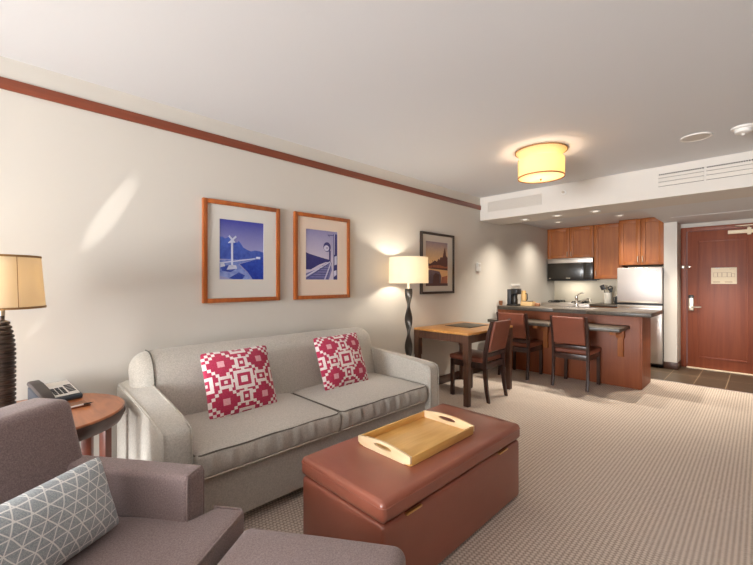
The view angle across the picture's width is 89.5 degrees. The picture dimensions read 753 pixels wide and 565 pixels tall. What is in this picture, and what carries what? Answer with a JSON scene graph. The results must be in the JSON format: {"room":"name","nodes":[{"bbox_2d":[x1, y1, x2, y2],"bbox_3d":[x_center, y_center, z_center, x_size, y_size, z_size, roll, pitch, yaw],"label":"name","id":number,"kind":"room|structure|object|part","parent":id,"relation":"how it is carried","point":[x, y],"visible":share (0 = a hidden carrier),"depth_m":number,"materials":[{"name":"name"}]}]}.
{"room":"hotel room","nodes":[
{"label":"hotel room","id":0,"kind":"room"},
{"bbox_2d":[0,56,553,457],"bbox_3d":[-1.161,0.045,2.900,13.020,2.470,0.120,0,0,-45],"label":"wall","id":1,"kind":"structure","parent":0,"point":[111,207],"depth_m":2.58,"materials":[{"name":"grey paint"}]},
{"bbox_2d":[0,76,480,209],"bbox_3d":[-2.096,-1.048,1.884,10.060,0.061,0.014,0,0,-45],"label":"trim","id":2,"kind":"structure","parent":1,"relation":"attached to","point":[5,83],"depth_m":2.64,"materials":[{"name":"brown wood"}]},
{"bbox_2d":[202,197,279,302],"bbox_3d":[-1.024,-0.222,2.930,0.617,0.756,0.030,0,0,-45],"label":"framed picture","id":3,"kind":"object","parent":1,"relation":"attached to","point":[241,241],"visible":1,"depth_m":2.90,"materials":[{"name":"brown wood"}]},
{"bbox_2d":[220,219,262,278],"bbox_3d":[-1.036,-0.240,2.928,0.353,0.448,0.012,0,0,-45],"label":"print","id":4,"kind":"object","parent":3,"relation":"attached to","point":[241,240],"depth_m":2.92,"materials":[{"name":"blue paper"}]},
{"bbox_2d":[293,211,349,299],"bbox_3d":[-0.485,-0.222,3.462,0.619,0.756,0.030,0,0,-45],"label":"framed picture","id":5,"kind":"object","parent":1,"relation":"attached to","point":[321,243],"visible":1,"depth_m":3.44,"materials":[{"name":"brown wood"}]},
{"bbox_2d":[306,229,336,279],"bbox_3d":[-0.499,-0.238,3.457,0.355,0.451,0.012,0,0,-45],"label":"print","id":6,"kind":"object","parent":5,"relation":"attached to","point":[321,244],"depth_m":3.45,"materials":[{"name":"blue"}]},
{"bbox_2d":[420,231,454,293],"bbox_3d":[0.758,-0.221,4.687,0.678,0.742,0.030,0,0,-45],"label":"framed picture","id":7,"kind":"object","parent":1,"relation":"attached to","point":[439,249],"visible":0.96,"depth_m":4.70,"materials":[{"name":"brown wood"}]},
{"bbox_2d":[426,241,447,285],"bbox_3d":[0.741,-0.215,4.680,0.453,0.540,0.012,0,0,-45],"label":"print","id":8,"kind":"object","parent":7,"relation":"attached to","point":[436,251],"depth_m":4.69,"materials":[{"name":"brown paper"}]},
{"bbox_2d":[439,368,482,384],"bbox_3d":[-1.925,1.230,2.051,10.540,0.100,0.016,0,0,-45],"label":"baseboard","id":9,"kind":"structure","parent":1,"relation":"attached to","point":[444,378],"depth_m":4.84,"materials":[{"name":"brown wood"}]},
{"bbox_2d":[476,263,480,270],"bbox_3d":[1.443,-0.205,5.362,0.095,0.120,0.030,0,0,-45],"label":"thermostat","id":10,"kind":"object","parent":1,"relation":"attached to","point":[478,265],"visible":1,"depth_m":5.33,"materials":[{"name":"white plastic"}]},
{"bbox_2d":[0,0,752,197],"bbox_3d":[-0.198,-1.240,-0.041,10.260,0.100,5.620,0,0,-45],"label":"ceiling","id":11,"kind":"structure","parent":0,"point":[443,93],"depth_m":2.16,"materials":[{"name":"white paint"}]},
{"bbox_2d":[515,142,567,183],"bbox_3d":[1.495,-1.052,3.454,0.443,0.273,0.443,0,0,-45],"label":"ceiling lamp","id":12,"kind":"object","parent":11,"relation":"attached to","point":[544,162],"visible":1,"depth_m":3.31,"materials":[{"name":"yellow fabric"}]},
{"bbox_2d":[518,172,563,182],"bbox_3d":[1.495,-0.941,3.454,0.384,0.018,0.384,0,0,-45],"label":"diffuser","id":13,"kind":"object","parent":12,"relation":"attached to","point":[524,177],"depth_m":3.42,"materials":[{"name":"white"}]},
{"bbox_3d":[1.495,-1.147,3.454,0.440,0.071,0.440,0,0,-45],"label":"lamp shade","id":14,"kind":"part","parent":12,"relation":"part of","materials":[{"name":"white fabric"}]},
{"bbox_3d":[1.495,-1.181,3.454,0.443,0.011,0.443,0,0,-45],"label":"trim","id":15,"kind":"part","parent":12,"relation":"part of","materials":[{"name":"brown"}]},
{"bbox_3d":[1.495,-1.023,3.454,0.397,0.164,0.397,0,0,-45],"label":"trim","id":16,"kind":"part","parent":12,"relation":"part of","materials":[{"name":"brown"}]},
{"bbox_3d":[1.495,-1.025,3.454,0.392,0.160,0.392,0,0,-45],"label":"lamp shade","id":17,"kind":"part","parent":12,"relation":"part of","materials":[{"name":"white fabric"}]},
{"bbox_2d":[680,132,712,141],"bbox_3d":[2.631,-1.186,3.128,0.210,0.008,0.210,0,0,-45],"label":"ceiling speaker","id":18,"kind":"object","parent":11,"relation":"attached to","point":[700,136],"visible":1,"depth_m":3.12,"materials":[{"name":"white plastic"}]},
{"bbox_2d":[682,134,709,141],"bbox_3d":[2.631,-1.187,3.128,0.180,0.005,0.180,0,0,-45],"label":"grille","id":19,"kind":"object","parent":18,"relation":"attached to","point":[692,137],"depth_m":3.12,"materials":[{"name":"grey"}]},
{"bbox_2d":[731,123,752,135],"bbox_3d":[2.828,-1.158,2.929,0.144,0.064,0.144,0,0,-45],"label":"smoke detector","id":20,"kind":"object","parent":11,"relation":"attached to","point":[743,129],"visible":1,"depth_m":2.90,"materials":[{"name":"white plastic"}]},
{"bbox_2d":[243,366,752,564],"bbox_3d":[0.204,1.320,0.356,11.390,0.080,5.620,0,0,-45],"label":"floor","id":21,"kind":"structure","parent":0,"point":[660,473],"depth_m":2.47,"materials":[{"name":"carpet"}]},
{"bbox_2d":[16,393,125,456],"bbox_3d":[-1.627,0.958,1.809,0.722,0.645,0.722,0,0,-45],"label":"side table","id":22,"kind":"object","parent":21,"relation":"on","point":[105,411],"visible":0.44,"depth_m":1.86,"materials":[{"name":"brown wood"}]},
{"bbox_2d":[0,254,46,407],"bbox_3d":[-1.755,0.256,1.780,0.318,0.756,0.318,0,0,-45],"label":"table lamp","id":23,"kind":"object","parent":22,"relation":"on","point":[21,276],"visible":0.94,"depth_m":1.75,"materials":[{"name":"fabric"}]},
{"bbox_3d":[-1.755,0.003,1.780,0.314,0.245,0.314,0,0,-45],"label":"lamp shade","id":24,"kind":"part","parent":23,"relation":"part of","materials":[{"name":"white fabric"}]},
{"bbox_3d":[-1.755,0.003,1.780,0.318,0.249,0.318,0,0,-45],"label":"trim","id":25,"kind":"part","parent":23,"relation":"part of","materials":[{"name":"brown"}]},
{"bbox_2d":[27,380,82,400],"bbox_3d":[-1.730,0.583,2.049,0.226,0.101,0.176,0,0,30],"label":"telephone","id":26,"kind":"object","parent":22,"relation":"on","point":[64,389],"visible":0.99,"depth_m":2.02,"materials":[{"name":"grey plastic"}]},
{"bbox_2d":[69,400,90,408],"bbox_3d":[-1.547,0.630,1.922,0.100,0.008,0.145,0,0,37],"label":"notepad","id":27,"kind":"object","parent":22,"relation":"on","point":[83,401],"visible":0.49,"depth_m":1.95,"materials":[{"name":"beige paper"}]},
{"bbox_2d":[71,402,91,407],"bbox_3d":[-1.498,0.622,1.896,0.009,0.008,0.150,0,0,29],"label":"pen","id":28,"kind":"object","parent":27,"relation":"on","point":[88,402],"visible":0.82,"depth_m":1.91,"materials":[{"name":"white plastic"}]},
{"bbox_3d":[-1.345,0.975,1.767,0.040,0.610,0.040,0,0,-20],"label":"leg","id":29,"kind":"part","parent":22,"relation":"part of","materials":[{"name":"brown wood"}]},
{"bbox_3d":[-1.450,0.975,2.032,0.040,0.610,0.040,0,0,10],"label":"leg","id":30,"kind":"part","parent":22,"relation":"part of","materials":[{"name":"brown wood"}]},
{"bbox_2d":[0,398,243,564],"bbox_3d":[-0.996,0.873,1.107,0.898,0.815,0.793,0,0,9],"label":"armchair","id":31,"kind":"object","parent":21,"relation":"on","point":[159,506],"visible":0.67,"depth_m":1.35,"materials":[{"name":"fabric"}]},
{"bbox_3d":[-1.280,0.755,1.150,0.323,0.580,0.756,0,0,9],"label":"backrest","id":32,"kind":"part","parent":31,"relation":"part of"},
{"bbox_2d":[0,457,118,564],"bbox_3d":[-0.990,0.725,1.061,0.163,0.229,0.544,0,0,12],"label":"lumbar pillow","id":33,"kind":"object","parent":31,"relation":"on","point":[50,523],"visible":1,"depth_m":1.11,"materials":[{"name":"fabric"}]},
{"bbox_3d":[-0.982,0.955,1.445,0.660,0.530,0.104,0,0,9],"label":"arm","id":34,"kind":"part","parent":31,"relation":"part of"},
{"bbox_2d":[62,508,243,564],"bbox_3d":[-0.866,0.929,1.089,0.635,0.158,0.785,0,0,9],"label":"seat cushion","id":35,"kind":"object","parent":31,"relation":"on","point":[199,538],"depth_m":1.26,"materials":[{"name":"fabric"}]},
{"bbox_2d":[117,327,438,513],"bbox_3d":[-0.544,0.853,2.718,2.043,0.855,0.945,0,0,-45],"label":"sofa","id":36,"kind":"object","parent":21,"relation":"on","point":[251,459],"visible":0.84,"depth_m":2.28,"materials":[{"name":"fabric"}]},
{"bbox_3d":[-1.224,0.906,2.051,0.137,0.628,0.940,0,0,-45],"label":"arm","id":37,"kind":"part","parent":36,"relation":"part of","materials":[{"name":"fabric"}]},
{"bbox_2d":[200,345,276,418],"bbox_3d":[-0.866,0.629,2.417,0.195,0.382,0.442,0,0,44],"label":"throw pillow","id":38,"kind":"object","parent":36,"relation":"on","point":[236,381],"visible":0.94,"depth_m":2.35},
{"bbox_3d":[-0.746,0.750,2.907,1.936,0.650,0.352,0,0,-45],"label":"backrest","id":39,"kind":"part","parent":36,"relation":"part of","materials":[{"name":"fabric"}]},
{"bbox_2d":[185,393,340,477],"bbox_3d":[-0.763,0.872,2.318,0.879,0.149,0.678,0,0,-45],"label":"seat cushion","id":40,"kind":"object","parent":36,"relation":"on","point":[222,445],"depth_m":2.13,"materials":[{"name":"fabric"}]},
{"bbox_2d":[313,333,367,390],"bbox_3d":[-0.275,0.620,3.000,0.195,0.383,0.442,0,0,44],"label":"throw pillow","id":41,"kind":"object","parent":36,"relation":"on","point":[340,357],"visible":0.99,"depth_m":2.93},
{"bbox_2d":[294,372,426,428],"bbox_3d":[-0.132,0.872,2.940,0.878,0.149,0.678,0,0,-45],"label":"seat cushion","id":42,"kind":"object","parent":36,"relation":"on","point":[383,394],"depth_m":2.76,"materials":[{"name":"fabric"}]},
{"bbox_3d":[0.137,0.906,3.394,0.125,0.628,0.940,0,0,-45],"label":"arm","id":43,"kind":"part","parent":36,"relation":"part of","materials":[{"name":"fabric"}]},
{"bbox_2d":[217,528,405,564],"bbox_3d":[-0.248,1.058,0.948,0.576,0.443,0.720,0,0,10],"label":"footstool","id":44,"kind":"object","parent":21,"relation":"on","point":[254,546],"visible":1,"depth_m":1.20,"materials":[{"name":"fabric"}]},
{"bbox_2d":[389,256,428,355],"bbox_3d":[0.331,0.506,3.922,0.408,1.548,0.408,0,0,-45],"label":"floor lamp","id":45,"kind":"object","parent":21,"relation":"on","point":[402,269],"visible":0.63,"depth_m":3.77,"materials":[{"name":"fabric"}]},
{"bbox_3d":[0.331,0.659,3.922,0.080,1.170,0.080,0,0,-45],"label":"stem","id":46,"kind":"part","parent":45,"relation":"part of","materials":[{"name":"brown metal"}]},
{"bbox_3d":[0.331,-0.116,3.922,0.408,0.267,0.408,0,0,-45],"label":"lamp shade","id":47,"kind":"part","parent":45,"relation":"part of","materials":[{"name":"white fabric"}]},
{"bbox_2d":[301,404,519,564],"bbox_3d":[0.246,1.057,2.051,1.178,0.438,0.572,0,0,-45],"label":"storage ottoman","id":48,"kind":"object","parent":21,"relation":"on","point":[427,509],"visible":0.84,"depth_m":1.74,"materials":[{"name":"leather"}]},
{"bbox_3d":[0.154,0.941,1.569,0.096,0.010,0.014,0,0,-45],"label":"lid pull","id":49,"kind":"part","parent":48,"relation":"part of","materials":[{"name":"gold metal"}]},
{"bbox_2d":[358,410,473,466],"bbox_3d":[0.223,0.807,2.027,0.545,0.061,0.350,0,0,-45],"label":"serving tray","id":50,"kind":"object","parent":48,"relation":"on","point":[413,439],"visible":1,"depth_m":2.02,"materials":[{"name":"brown wood"}]},
{"bbox_3d":[0.033,0.807,1.840,0.012,0.061,0.350,0,0,-45],"label":"panel","id":51,"kind":"part","parent":50,"relation":"part of","materials":[{"name":"brown wood"}]},
{"bbox_3d":[0.104,0.817,2.149,0.521,0.042,0.010,0,0,-45],"label":"rail","id":52,"kind":"part","parent":50,"relation":"part of","materials":[{"name":"brown wood"}]},
{"bbox_3d":[0.343,0.817,1.907,0.521,0.042,0.010,0,0,-45],"label":"rail","id":53,"kind":"part","parent":50,"relation":"part of","materials":[{"name":"brown wood"}]},
{"bbox_3d":[0.413,0.807,2.215,0.012,0.061,0.350,0,0,-45],"label":"panel","id":54,"kind":"part","parent":50,"relation":"part of","materials":[{"name":"brown wood"}]},
{"bbox_3d":[0.703,0.941,2.110,0.096,0.010,0.014,0,0,-45],"label":"lid pull","id":55,"kind":"part","parent":48,"relation":"part of","materials":[{"name":"gold metal"}]},
{"bbox_2d":[414,321,512,406],"bbox_3d":[1.026,0.904,4.442,0.980,0.752,0.715,0,0,-45],"label":"dining table","id":56,"kind":"object","parent":21,"relation":"on","point":[464,337],"visible":0.84,"depth_m":4.15,"materials":[{"name":"brown wood"}]},
{"bbox_3d":[0.476,0.916,4.353,0.066,0.727,0.066,0,0,-45],"label":"leg","id":57,"kind":"part","parent":56,"relation":"part of","materials":[{"name":"brown wood"}]},
{"bbox_3d":[1.124,0.916,4.992,0.066,0.727,0.066,0,0,-45],"label":"leg","id":58,"kind":"part","parent":56,"relation":"part of","materials":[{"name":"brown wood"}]},
{"bbox_2d":[445,323,485,327],"bbox_3d":[1.088,0.524,4.565,0.430,0.005,0.337,0,0,-45],"label":"desk pad","id":59,"kind":"object","parent":56,"relation":"on","point":[464,325],"visible":1,"depth_m":4.51,"materials":[{"name":"black"}]},
{"bbox_3d":[0.929,0.916,3.893,0.066,0.727,0.066,0,0,-45],"label":"leg","id":60,"kind":"part","parent":56,"relation":"part of","materials":[{"name":"brown wood"}]},
{"bbox_3d":[1.577,0.916,4.532,0.066,0.727,0.066,0,0,-45],"label":"leg","id":61,"kind":"part","parent":56,"relation":"part of","materials":[{"name":"brown wood"}]},
{"bbox_2d":[450,319,510,403],"bbox_3d":[1.173,0.848,4.272,0.430,0.865,0.554,0,0,-45],"label":"dining chair","id":62,"kind":"object","parent":21,"relation":"on","point":[497,333],"visible":0.92,"depth_m":4.12,"materials":[{"name":"leather"}]},
{"bbox_3d":[0.863,1.075,4.313,0.034,0.410,0.036,0,0,-45],"label":"leg","id":63,"kind":"part","parent":62,"relation":"part of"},
{"bbox_3d":[1.137,1.075,4.583,0.034,0.410,0.036,0,0,-45],"label":"leg","id":64,"kind":"part","parent":62,"relation":"part of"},
{"bbox_3d":[1.128,0.836,4.318,0.430,0.068,0.424,0,0,-45],"label":"seat","id":65,"kind":"part","parent":62,"relation":"part of","materials":[{"name":"leather"}]},
{"bbox_3d":[1.143,0.902,4.303,0.408,0.065,0.432,0,0,-45],"label":"seat frame","id":66,"kind":"part","parent":62,"relation":"part of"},
{"bbox_3d":[1.173,0.848,3.994,0.030,0.865,0.118,0,0,-45],"label":"leg","id":67,"kind":"part","parent":62,"relation":"part of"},
{"bbox_3d":[1.295,0.785,4.148,0.364,0.040,0.022,0,0,-45],"label":"rail","id":68,"kind":"part","parent":62,"relation":"part of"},
{"bbox_3d":[1.329,0.585,4.114,0.356,0.330,0.109,0,0,-45],"label":"backrest","id":69,"kind":"part","parent":62,"relation":"part of","materials":[{"name":"leather"}]},
{"bbox_3d":[1.451,0.848,4.268,0.030,0.865,0.118,0,0,-45],"label":"leg","id":70,"kind":"part","parent":62,"relation":"part of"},
{"bbox_2d":[496,312,542,379],"bbox_3d":[1.962,0.848,5.214,0.554,0.865,0.430,0,0,-45],"label":"dining chair","id":71,"kind":"object","parent":21,"relation":"on","point":[521,335],"visible":0.81,"depth_m":5.02,"materials":[{"name":"leather"}]},
{"bbox_3d":[1.684,0.848,5.214,0.118,0.865,0.030,0,0,-45],"label":"leg","id":72,"kind":"part","parent":71,"relation":"part of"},
{"bbox_3d":[1.804,0.585,5.058,0.109,0.330,0.356,0,0,-45],"label":"backrest","id":73,"kind":"part","parent":71,"relation":"part of","materials":[{"name":"leather"}]},
{"bbox_3d":[2.003,1.075,5.524,0.036,0.410,0.034,0,0,-45],"label":"leg","id":74,"kind":"part","parent":71,"relation":"part of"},
{"bbox_3d":[1.838,0.785,5.092,0.022,0.040,0.364,0,0,-45],"label":"rail","id":75,"kind":"part","parent":71,"relation":"part of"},
{"bbox_3d":[1.992,0.902,5.244,0.432,0.065,0.408,0,0,-45],"label":"seat frame","id":76,"kind":"part","parent":71,"relation":"part of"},
{"bbox_3d":[1.958,0.848,4.936,0.118,0.865,0.030,0,0,-45],"label":"leg","id":77,"kind":"part","parent":71,"relation":"part of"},
{"bbox_3d":[2.008,0.836,5.260,0.424,0.068,0.430,0,0,-45],"label":"seat","id":78,"kind":"part","parent":71,"relation":"part of","materials":[{"name":"leather"}]},
{"bbox_3d":[2.273,1.075,5.251,0.036,0.410,0.034,0,0,-45],"label":"leg","id":79,"kind":"part","parent":71,"relation":"part of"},
{"bbox_2d":[498,309,650,389],"bbox_3d":[2.523,0.846,5.161,0.880,0.868,1.826,0,0,-45],"label":"base cabinet","id":80,"kind":"object","parent":21,"relation":"on","point":[625,356],"visible":0.42,"depth_m":4.74,"materials":[{"name":"brown wood"}]},
{"bbox_2d":[487,318,629,332],"bbox_3d":[2.302,0.550,4.959,0.482,0.040,1.610,0,0,-45],"label":"breakfast bar","id":81,"kind":"object","parent":80,"relation":"attached to","point":[533,322],"visible":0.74,"depth_m":4.58,"materials":[{"name":"stone"}]},
{"bbox_2d":[498,305,662,317],"bbox_3d":[2.699,0.385,5.203,0.710,0.050,1.870,0,0,-45],"label":"countertop","id":82,"kind":"structure","parent":80,"relation":"on","point":[647,313],"depth_m":4.89,"materials":[{"name":"stone"}]},
{"bbox_2d":[507,288,520,305],"bbox_3d":[2.058,0.232,5.681,0.190,0.254,0.150,0,0,-45],"label":"coffee maker","id":83,"kind":"object","parent":82,"relation":"on","point":[512,294],"visible":0.97,"depth_m":5.64,"materials":[{"name":"black plastic"}]},
{"bbox_3d":[2.032,0.225,5.722,0.170,0.220,0.055,0,0,-45],"label":"water tank","id":84,"kind":"part","parent":83,"relation":"part of","materials":[{"name":"grey plastic"}]},
{"bbox_2d":[521,291,527,300],"bbox_3d":[2.263,0.249,5.795,0.084,0.220,0.120,0,0,-45],"label":"jug","id":85,"kind":"object","parent":82,"relation":"on","point":[524,296],"visible":0.69,"depth_m":5.77,"materials":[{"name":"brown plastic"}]},
{"bbox_2d":[520,301,535,305],"bbox_3d":[2.240,0.324,5.618,0.140,0.071,0.165,0,0,-45],"label":"box","id":86,"kind":"object","parent":82,"relation":"on","point":[522,303],"visible":0.95,"depth_m":5.57,"materials":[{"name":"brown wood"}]},
{"bbox_2d":[564,307,596,308],"bbox_3d":[2.776,0.387,5.196,0.346,0.043,0.396,0,0,-45],"label":"sink","id":87,"kind":"object","parent":82,"relation":"in","point":[564,307],"visible":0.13,"depth_m":5.34,"materials":[{"name":"silver metal"}]},
{"bbox_2d":[574,293,590,306],"bbox_3d":[2.901,0.257,5.337,0.060,0.206,0.267,0,0,-23],"label":"faucet","id":88,"kind":"object","parent":82,"relation":"on","point":[576,296],"visible":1,"depth_m":5.41,"materials":[{"name":"silver metal"}]},
{"bbox_3d":[3.295,0.845,4.652,0.485,0.861,0.018,0,0,-45],"label":"panel","id":89,"kind":"part","parent":80,"relation":"part of","materials":[{"name":"brown wood"}]},
{"bbox_2d":[550,315,600,391],"bbox_3d":[2.452,0.848,4.693,0.554,0.865,0.430,0,0,-45],"label":"dining chair","id":90,"kind":"object","parent":21,"relation":"on","point":[571,331],"visible":1,"depth_m":4.55,"materials":[{"name":"leather"}]},
{"bbox_3d":[2.174,0.848,4.693,0.118,0.865,0.030,0,0,-45],"label":"leg","id":91,"kind":"part","parent":90,"relation":"part of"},
{"bbox_3d":[2.493,1.075,5.003,0.036,0.410,0.034,0,0,-45],"label":"leg","id":92,"kind":"part","parent":90,"relation":"part of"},
{"bbox_3d":[2.293,0.585,4.537,0.109,0.330,0.356,0,0,-45],"label":"backrest","id":93,"kind":"part","parent":90,"relation":"part of","materials":[{"name":"leather"}]},
{"bbox_3d":[2.328,0.785,4.571,0.022,0.040,0.364,0,0,-45],"label":"rail","id":94,"kind":"part","parent":90,"relation":"part of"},
{"bbox_3d":[2.482,0.902,4.723,0.432,0.065,0.408,0,0,-45],"label":"seat frame","id":95,"kind":"part","parent":90,"relation":"part of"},
{"bbox_3d":[2.498,0.836,4.739,0.424,0.068,0.430,0,0,-45],"label":"seat","id":96,"kind":"part","parent":90,"relation":"part of","materials":[{"name":"leather"}]},
{"bbox_3d":[2.448,0.848,4.415,0.118,0.865,0.030,0,0,-45],"label":"leg","id":97,"kind":"part","parent":90,"relation":"part of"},
{"bbox_3d":[2.763,1.075,4.730,0.036,0.410,0.034,0,0,-45],"label":"leg","id":98,"kind":"part","parent":90,"relation":"part of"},
{"bbox_2d":[523,209,652,228],"bbox_3d":[3.306,-1.015,6.026,2.270,0.080,1.902,0,0,-45],"label":"ceiling","id":99,"kind":"structure","parent":0,"point":[605,218],"depth_m":6.07,"materials":[{"name":"white paint"}]},
{"bbox_2d":[554,266,663,302],"bbox_3d":[4.121,0.152,6.759,0.120,2.255,1.802,0,0,-45],"label":"wall","id":100,"kind":"structure","parent":0,"point":[567,291],"depth_m":6.97,"materials":[{"name":"beige paint"}]},
{"bbox_2d":[547,225,593,258],"bbox_3d":[3.584,-0.697,6.941,0.385,0.553,0.781,0,0,-45],"label":"upper cabinet","id":101,"kind":"object","parent":100,"relation":"attached to","point":[571,242],"visible":0.98,"depth_m":6.81,"materials":[{"name":"brown wood"}]},
{"bbox_3d":[3.336,-0.696,6.971,0.020,0.546,0.386,0,0,-45],"label":"cabinet door","id":102,"kind":"part","parent":101,"relation":"part of","materials":[{"name":"brown wood"}]},
{"bbox_2d":[547,257,599,280],"bbox_3d":[3.603,-0.214,6.906,0.408,0.403,0.815,0,0,-45],"label":"microwave","id":103,"kind":"object","parent":101,"relation":"attached to","point":[564,269],"visible":0.97,"depth_m":6.76,"materials":[{"name":"black plastic"}]},
{"bbox_3d":[3.400,-0.182,6.845,0.025,0.285,0.613,0,0,-45],"label":"door","id":104,"kind":"part","parent":103,"relation":"part of","materials":[{"name":"black glass"}]},
{"bbox_3d":[3.667,-0.182,6.577,0.023,0.285,0.136,0,0,-45],"label":"control panel","id":105,"kind":"part","parent":103,"relation":"part of","materials":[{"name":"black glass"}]},
{"bbox_3d":[3.611,-0.696,6.693,0.020,0.546,0.386,0,0,-45],"label":"cabinet door","id":106,"kind":"part","parent":101,"relation":"part of","materials":[{"name":"brown wood"}]},
{"bbox_2d":[594,223,627,278],"bbox_3d":[4.011,-0.509,6.508,0.385,0.928,0.426,0,0,-45],"label":"upper cabinet","id":107,"kind":"object","parent":100,"relation":"attached to","point":[606,236],"visible":0.77,"depth_m":6.42,"materials":[{"name":"brown wood"}]},
{"bbox_2d":[619,217,663,266],"bbox_3d":[4.275,-0.614,6.056,0.645,0.718,0.579,0,0,-45],"label":"upper cabinet","id":108,"kind":"object","parent":100,"relation":"attached to","point":[641,241],"visible":0.92,"depth_m":5.84,"materials":[{"name":"brown wood"}]},
{"bbox_3d":[3.970,-0.614,5.958,0.020,0.711,0.286,0,0,-45],"label":"cabinet door","id":109,"kind":"part","parent":108,"relation":"part of","materials":[{"name":"brown wood"}]},
{"bbox_3d":[4.173,-0.614,5.752,0.020,0.711,0.286,0,0,-45],"label":"cabinet door","id":110,"kind":"part","parent":108,"relation":"part of","materials":[{"name":"brown wood"}]},
{"bbox_2d":[480,151,752,224],"bbox_3d":[3.593,-1.028,3.698,0.590,0.324,5.420,0,0,-45],"label":"ceiling soffit","id":111,"kind":"structure","parent":0,"point":[635,190],"depth_m":4.22,"materials":[{"name":"white paint"}]},
{"bbox_2d":[488,194,541,211],"bbox_3d":[1.822,-1.042,5.066,0.012,0.140,0.745,0,0,-45],"label":"air vent","id":112,"kind":"object","parent":111,"relation":"attached to","point":[530,200],"visible":1,"depth_m":5.04,"materials":[{"name":"grey"}]},
{"bbox_2d":[658,167,703,186],"bbox_3d":[3.053,-1.047,3.818,0.010,0.130,0.360,0,0,-45],"label":"air vent","id":113,"kind":"object","parent":111,"relation":"attached to","point":[696,174],"visible":1,"depth_m":3.81,"materials":[{"name":"white"}]},
{"bbox_2d":[706,159,752,179],"bbox_3d":[3.429,-1.047,3.437,0.010,0.130,0.678,0,0,-45],"label":"air vent","id":114,"kind":"object","parent":111,"relation":"attached to","point":[743,167],"visible":1,"depth_m":3.56,"materials":[{"name":"white"}]},
{"bbox_2d":[664,222,680,362],"bbox_3d":[4.432,0.207,5.691,0.364,2.146,0.156,0,0,-45],"label":"wall pillar","id":115,"kind":"structure","parent":0,"point":[672,230],"depth_m":5.57,"materials":[{"name":"white paint"}]},
{"bbox_2d":[663,360,680,369],"bbox_3d":[4.412,1.230,5.664,0.323,0.100,0.170,0,0,-45],"label":"baseboard","id":116,"kind":"structure","parent":115,"relation":"attached to","point":[668,365],"depth_m":5.55,"materials":[{"name":"brown wood"}]},
{"bbox_2d":[641,197,752,223],"bbox_3d":[5.279,-0.966,4.025,2.270,0.200,3.718,0,0,-45],"label":"ceiling","id":117,"kind":"structure","parent":0,"point":[664,214],"depth_m":4.70,"materials":[{"name":"white paint"}]},
{"bbox_2d":[671,210,749,217],"bbox_3d":[5.207,-0.864,3.913,0.030,0.004,3.460,0,0,-45],"label":"trim","id":118,"kind":"structure","parent":117,"relation":"attached to","point":[743,210],"depth_m":4.83,"materials":[{"name":"white paint"}]},
{"bbox_2d":[651,365,752,392],"bbox_3d":[4.839,1.321,4.927,1.630,0.078,5.620,0,0,-45],"label":"floor tile","id":119,"kind":"structure","parent":0,"point":[715,379],"depth_m":5.02,"materials":[{"name":"tile"}]},
{"bbox_2d":[542,300,592,306],"bbox_3d":[3.482,0.798,6.830,0.687,0.904,0.784,0,0,-45],"label":"stove","id":120,"kind":"object","parent":119,"relation":"on","point":[553,302],"visible":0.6,"depth_m":6.72,"materials":[{"name":"silver metal"}]},
{"bbox_2d":[617,267,663,367],"bbox_3d":[4.234,0.534,6.018,0.740,1.495,0.576,0,0,-45],"label":"refrigerator","id":121,"kind":"object","parent":119,"relation":"on","point":[641,287],"visible":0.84,"depth_m":5.69,"materials":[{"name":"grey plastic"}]},
{"bbox_3d":[3.972,0.385,5.774,0.025,0.020,0.525,0,0,-45],"label":"handle","id":122,"kind":"part","parent":121,"relation":"part of","materials":[{"name":"silver metal"}]},
{"bbox_3d":[3.974,0.315,5.776,0.020,0.020,0.525,0,0,-45],"label":"handle","id":123,"kind":"part","parent":121,"relation":"part of","materials":[{"name":"silver metal"}]},
{"bbox_3d":[4.007,0.787,5.794,0.053,0.865,0.576,0,0,-45],"label":"fridge door","id":124,"kind":"part","parent":121,"relation":"part of","materials":[{"name":"silver metal"}]},
{"bbox_3d":[4.007,0.059,5.794,0.053,0.543,0.576,0,0,-45],"label":"freezer door","id":125,"kind":"part","parent":121,"relation":"part of","materials":[{"name":"metal"}]},
{"bbox_2d":[655,379,752,393],"bbox_3d":[4.896,1.283,3.705,0.025,0.014,3.600,0,0,-45],"label":"trim","id":126,"kind":"structure","parent":119,"relation":"on","point":[655,379],"depth_m":4.62,"materials":[{"name":"wood"}]},
{"bbox_3d":[3.921,0.846,6.423,0.633,0.869,0.400,0,0,-45],"label":"base cabinet","id":127,"kind":"object","parent":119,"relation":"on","visible":0},
{"bbox_2d":[590,303,616,306],"bbox_3d":[3.925,0.393,6.423,0.628,0.035,0.405,0,0,-45],"label":"countertop","id":128,"kind":"structure","parent":127,"relation":"on","point":[593,304],"depth_m":6.21,"materials":[{"name":"stone"}]},
{"bbox_2d":[604,293,611,303],"bbox_3d":[3.945,0.282,6.481,0.120,0.185,0.120,0,0,-45],"label":"utensil crock","id":129,"kind":"object","parent":128,"relation":"on","point":[607,296],"visible":0.99,"depth_m":6.43,"materials":[{"name":"beige ceramic"}]},
{"bbox_2d":[681,218,752,227],"bbox_3d":[5.915,0.207,4.722,0.385,2.146,3.618,0,0,-45],"label":"wall","id":130,"kind":"structure","parent":0,"point":[739,221],"depth_m":5.46,"materials":[{"name":"grey paint"}]},
{"bbox_2d":[681,223,752,375],"bbox_3d":[4.920,0.238,5.407,0.120,2.087,0.930,0,0,-45],"label":"door","id":131,"kind":"structure","parent":130,"relation":"in","point":[716,319],"depth_m":5.46,"materials":[{"name":"brown wood"}]},
{"bbox_3d":[4.927,0.260,5.417,0.012,1.720,0.547,0,0,-45],"label":"panel moulding","id":132,"kind":"part","parent":131,"relation":"part of","materials":[{"name":"brown wood"}]},
{"bbox_2d":[711,267,736,283],"bbox_3d":[4.940,-0.082,5.406,0.005,0.233,0.271,0,0,-45],"label":"notice sheet","id":133,"kind":"object","parent":131,"relation":"attached to","point":[728,275],"visible":1,"depth_m":5.40,"materials":[{"name":"beige"}]}
]}

